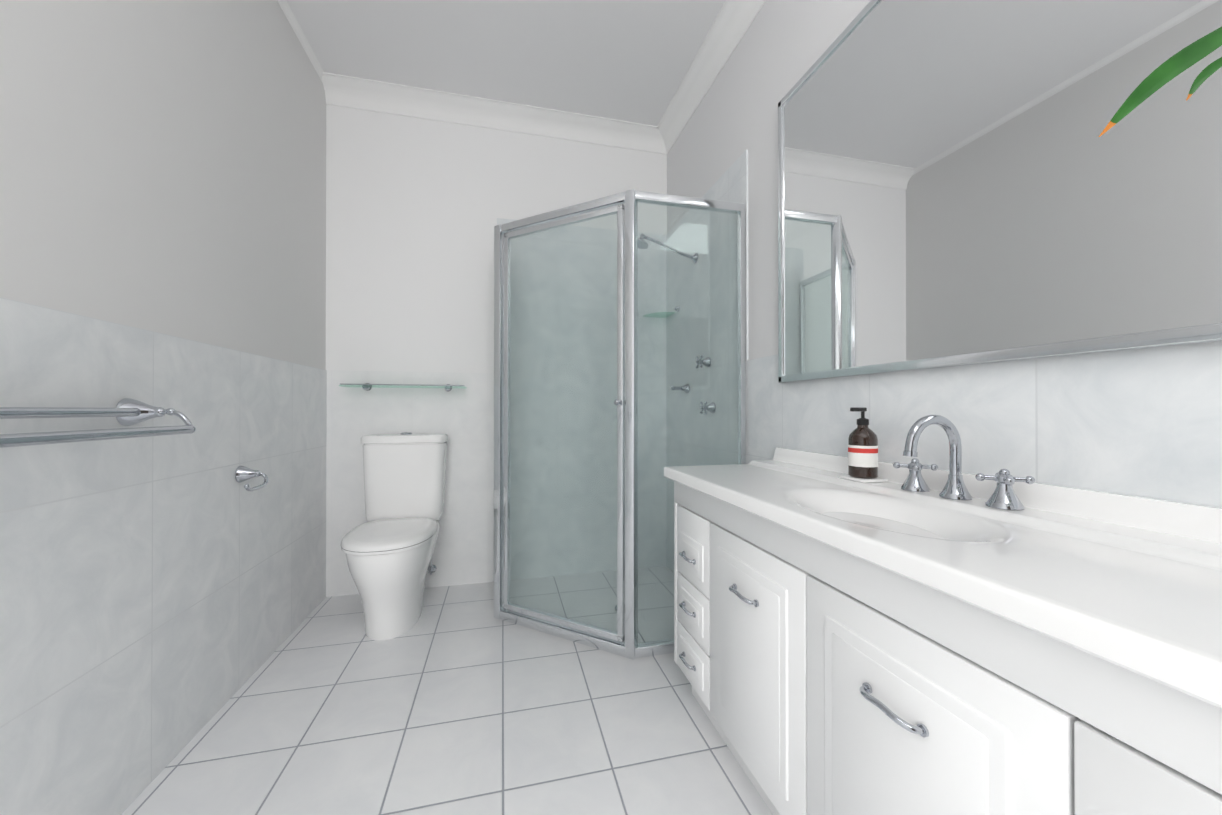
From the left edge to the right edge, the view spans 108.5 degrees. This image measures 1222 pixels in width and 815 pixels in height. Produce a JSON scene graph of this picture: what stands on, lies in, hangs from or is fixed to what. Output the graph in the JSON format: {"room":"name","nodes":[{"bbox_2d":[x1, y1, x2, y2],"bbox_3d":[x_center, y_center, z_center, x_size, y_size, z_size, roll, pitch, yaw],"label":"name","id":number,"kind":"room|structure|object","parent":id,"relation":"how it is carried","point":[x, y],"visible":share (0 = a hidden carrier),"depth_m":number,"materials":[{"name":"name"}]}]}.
{"room":"bathroom","nodes":[
{"label":"bathroom","id":0,"kind":"room"},
{"bbox_2d":[0,0,325,369],"bbox_3d":[-1.076,-0.367,0.337,0.100,2.720,4.100,0,0,-14],"label":"wall","id":1,"kind":"structure","parent":0,"point":[163,166],"depth_m":1.24,"materials":[{"name":"white paint"}]},
{"bbox_2d":[0,297,326,814],"bbox_3d":[-1.035,0.393,0.395,0.008,1.200,4.000,0,0,-14],"label":"dado","id":2,"kind":"object","parent":1,"relation":"attached to","point":[162,598],"visible":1,"depth_m":1.12,"materials":[{"name":"tile"}]},
{"bbox_2d":[0,398,195,447],"bbox_3d":[-1.055,0.020,0.793,0.142,0.090,0.720,0,0,-14],"label":"towel rail","id":3,"kind":"object","parent":2,"relation":"attached to","point":[127,412],"visible":1,"depth_m":0.91,"materials":[{"name":"silver metal"}]},
{"bbox_2d":[235,466,267,490],"bbox_3d":[-1.264,0.245,1.525,0.086,0.078,0.157,0,0,-14],"label":"toilet roll holder","id":4,"kind":"object","parent":2,"relation":"attached to","point":[243,473],"visible":1,"depth_m":1.55,"materials":[{"name":"silver metal"}]},
{"bbox_2d":[277,0,328,104],"bbox_3d":[-1.027,-1.676,0.407,0.025,0.102,4.000,0,0,-14],"label":"crown molding","id":5,"kind":"structure","parent":1,"relation":"attached to","point":[283,4],"depth_m":2.04,"materials":[{"name":"white paint"}]},
{"bbox_2d":[121,566,772,814],"bbox_3d":[-0.102,1.044,0.622,2.130,0.100,4.200,0,0,-14],"label":"floor","id":6,"kind":"structure","parent":0,"point":[458,700],"depth_m":1.37,"materials":[{"name":"white tile"}]},
{"bbox_2d":[341,432,447,640],"bbox_3d":[-1.027,0.565,2.102,0.412,0.872,0.667,0,0,-14],"label":"toilet","id":7,"kind":"object","parent":6,"relation":"on","point":[388,547],"visible":1,"depth_m":2.06,"materials":[{"name":"ceramic"}]},
{"bbox_2d":[494,189,745,659],"bbox_3d":[-0.045,0.067,2.201,1.047,1.870,0.951,0,0,-14],"label":"shower enclosure","id":8,"kind":"object","parent":6,"relation":"on","point":[626,401],"visible":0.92,"depth_m":1.86,"materials":[{"name":"glass"}]},
{"bbox_2d":[664,447,1221,814],"bbox_3d":[0.698,0.568,0.399,0.466,0.850,2.444,0,0,-14],"label":"bathroom vanity","id":9,"kind":"object","parent":6,"relation":"on","point":[842,646],"visible":0.92,"depth_m":0.65,"materials":[{"name":"white paint"}]},
{"bbox_2d":[839,407,887,482],"bbox_3d":[0.670,0.096,1.171,0.076,0.192,0.088,0,0,-14],"label":"soap bottle","id":10,"kind":"object","parent":9,"relation":"on","point":[862,452],"visible":1,"depth_m":1.15,"materials":[{"name":"glass"}]},
{"bbox_2d":[893,415,1034,509],"bbox_3d":[0.683,0.103,0.922,0.164,0.176,0.254,0,0,-14],"label":"tap","id":11,"kind":"object","parent":9,"relation":"on","point":[1004,496],"visible":1,"depth_m":0.91,"materials":[{"name":"silver metal"}]},
{"bbox_2d":[1099,27,1221,136],"bbox_3d":[0.685,-0.204,0.145,0.566,0.806,0.942,0,0,-14],"label":"potted plant","id":12,"kind":"object","parent":9,"relation":"on","point":[1172,67],"visible":1,"depth_m":0.59,"materials":[{"name":"green plant"}]},
{"bbox_2d":[326,104,666,372],"bbox_3d":[-0.592,-0.356,2.619,2.130,2.720,0.100,0,0,-14],"label":"wall","id":13,"kind":"structure","parent":0,"point":[416,208],"depth_m":2.47,"materials":[{"name":"white paint"}]},
{"bbox_2d":[326,370,493,596],"bbox_3d":[-1.085,0.403,2.438,0.872,1.200,0.008,0,0,-14],"label":"dado","id":14,"kind":"object","parent":13,"relation":"attached to","point":[463,420],"visible":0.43,"depth_m":2.46,"materials":[{"name":"stone"}]},
{"bbox_2d":[340,383,466,390],"bbox_3d":[-1.101,-0.112,2.368,0.611,0.040,0.125,0,0,-14],"label":"glass shelf","id":15,"kind":"object","parent":14,"relation":"attached to","point":[368,386],"visible":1,"depth_m":2.34,"materials":[{"name":"clear glass"}]},
{"bbox_2d":[325,72,656,151],"bbox_3d":[-0.617,-1.666,2.515,1.770,0.102,0.102,0,0,-14],"label":"crown molding","id":16,"kind":"structure","parent":13,"relation":"attached to","point":[340,90],"depth_m":2.50,"materials":[{"name":"white paint"}]},
{"bbox_2d":[497,218,665,579],"bbox_3d":[-0.156,-0.046,2.669,1.042,2.100,0.008,0,0,-14],"label":"shower wall tiles","id":17,"kind":"structure","parent":13,"relation":"attached to","point":[600,400],"depth_m":2.65,"materials":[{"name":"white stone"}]},
{"bbox_2d":[638,306,679,317],"bbox_3d":[0.271,-0.581,2.659,0.218,0.034,0.218,0,0,-14],"label":"corner shelf","id":18,"kind":"object","parent":13,"relation":"attached to","point":[677,308],"depth_m":2.68,"materials":[{"name":"clear glass"}]},
{"bbox_2d":[286,0,725,125],"bbox_3d":[-0.102,-1.776,0.635,2.130,0.100,4.200,0,0,-14],"label":"ceiling","id":19,"kind":"structure","parent":0,"point":[628,60],"depth_m":2.10,"materials":[{"name":"white paint"}]},
{"bbox_2d":[667,0,870,359],"bbox_3d":[0.895,-0.365,0.822,0.100,2.720,4.100,0,0,-14],"label":"wall","id":20,"kind":"structure","parent":0,"point":[780,49],"depth_m":1.79,"materials":[{"name":"white paint"}]},
{"bbox_2d":[666,150,747,376],"bbox_3d":[0.467,-0.648,2.338,0.008,0.900,0.954,0,0,-14],"label":"wall tiles","id":21,"kind":"structure","parent":20,"relation":"attached to","point":[730,184],"depth_m":2.22,"materials":[{"name":"tile"}]},
{"bbox_2d":[638,233,697,262],"bbox_3d":[0.281,-0.841,2.321,0.359,0.130,0.092,0,0,-14],"label":"shower head","id":22,"kind":"object","parent":21,"relation":"attached to","point":[642,242],"depth_m":2.31},
{"bbox_2d":[653,0,765,154],"bbox_3d":[0.785,-1.674,0.853,0.102,0.102,4.000,0,0,-14],"label":"crown molding","id":23,"kind":"structure","parent":20,"relation":"attached to","point":[734,19],"depth_m":2.16,"materials":[{"name":"white paint"}]},
{"bbox_2d":[666,341,1221,571],"bbox_3d":[0.831,0.395,0.855,0.008,1.200,4.000,0,0,-14],"label":"dado","id":24,"kind":"object","parent":20,"relation":"attached to","point":[1145,422],"depth_m":0.89,"materials":[{"name":"tile"}]},
{"bbox_2d":[671,355,715,413],"bbox_3d":[0.418,-0.113,2.302,0.101,0.293,0.368,0,0,-14],"label":"tap","id":25,"kind":"object","parent":24,"relation":"attached to","point":[711,407],"depth_m":2.19,"materials":[{"name":"silver metal"}]},
{"bbox_2d":[778,0,1221,382],"bbox_3d":[0.893,-0.611,0.534,0.024,1.030,2.240,0,0,-14],"label":"mirror","id":26,"kind":"object","parent":20,"relation":"attached to","point":[961,183],"visible":1,"depth_m":0.91,"materials":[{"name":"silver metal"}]}
]}

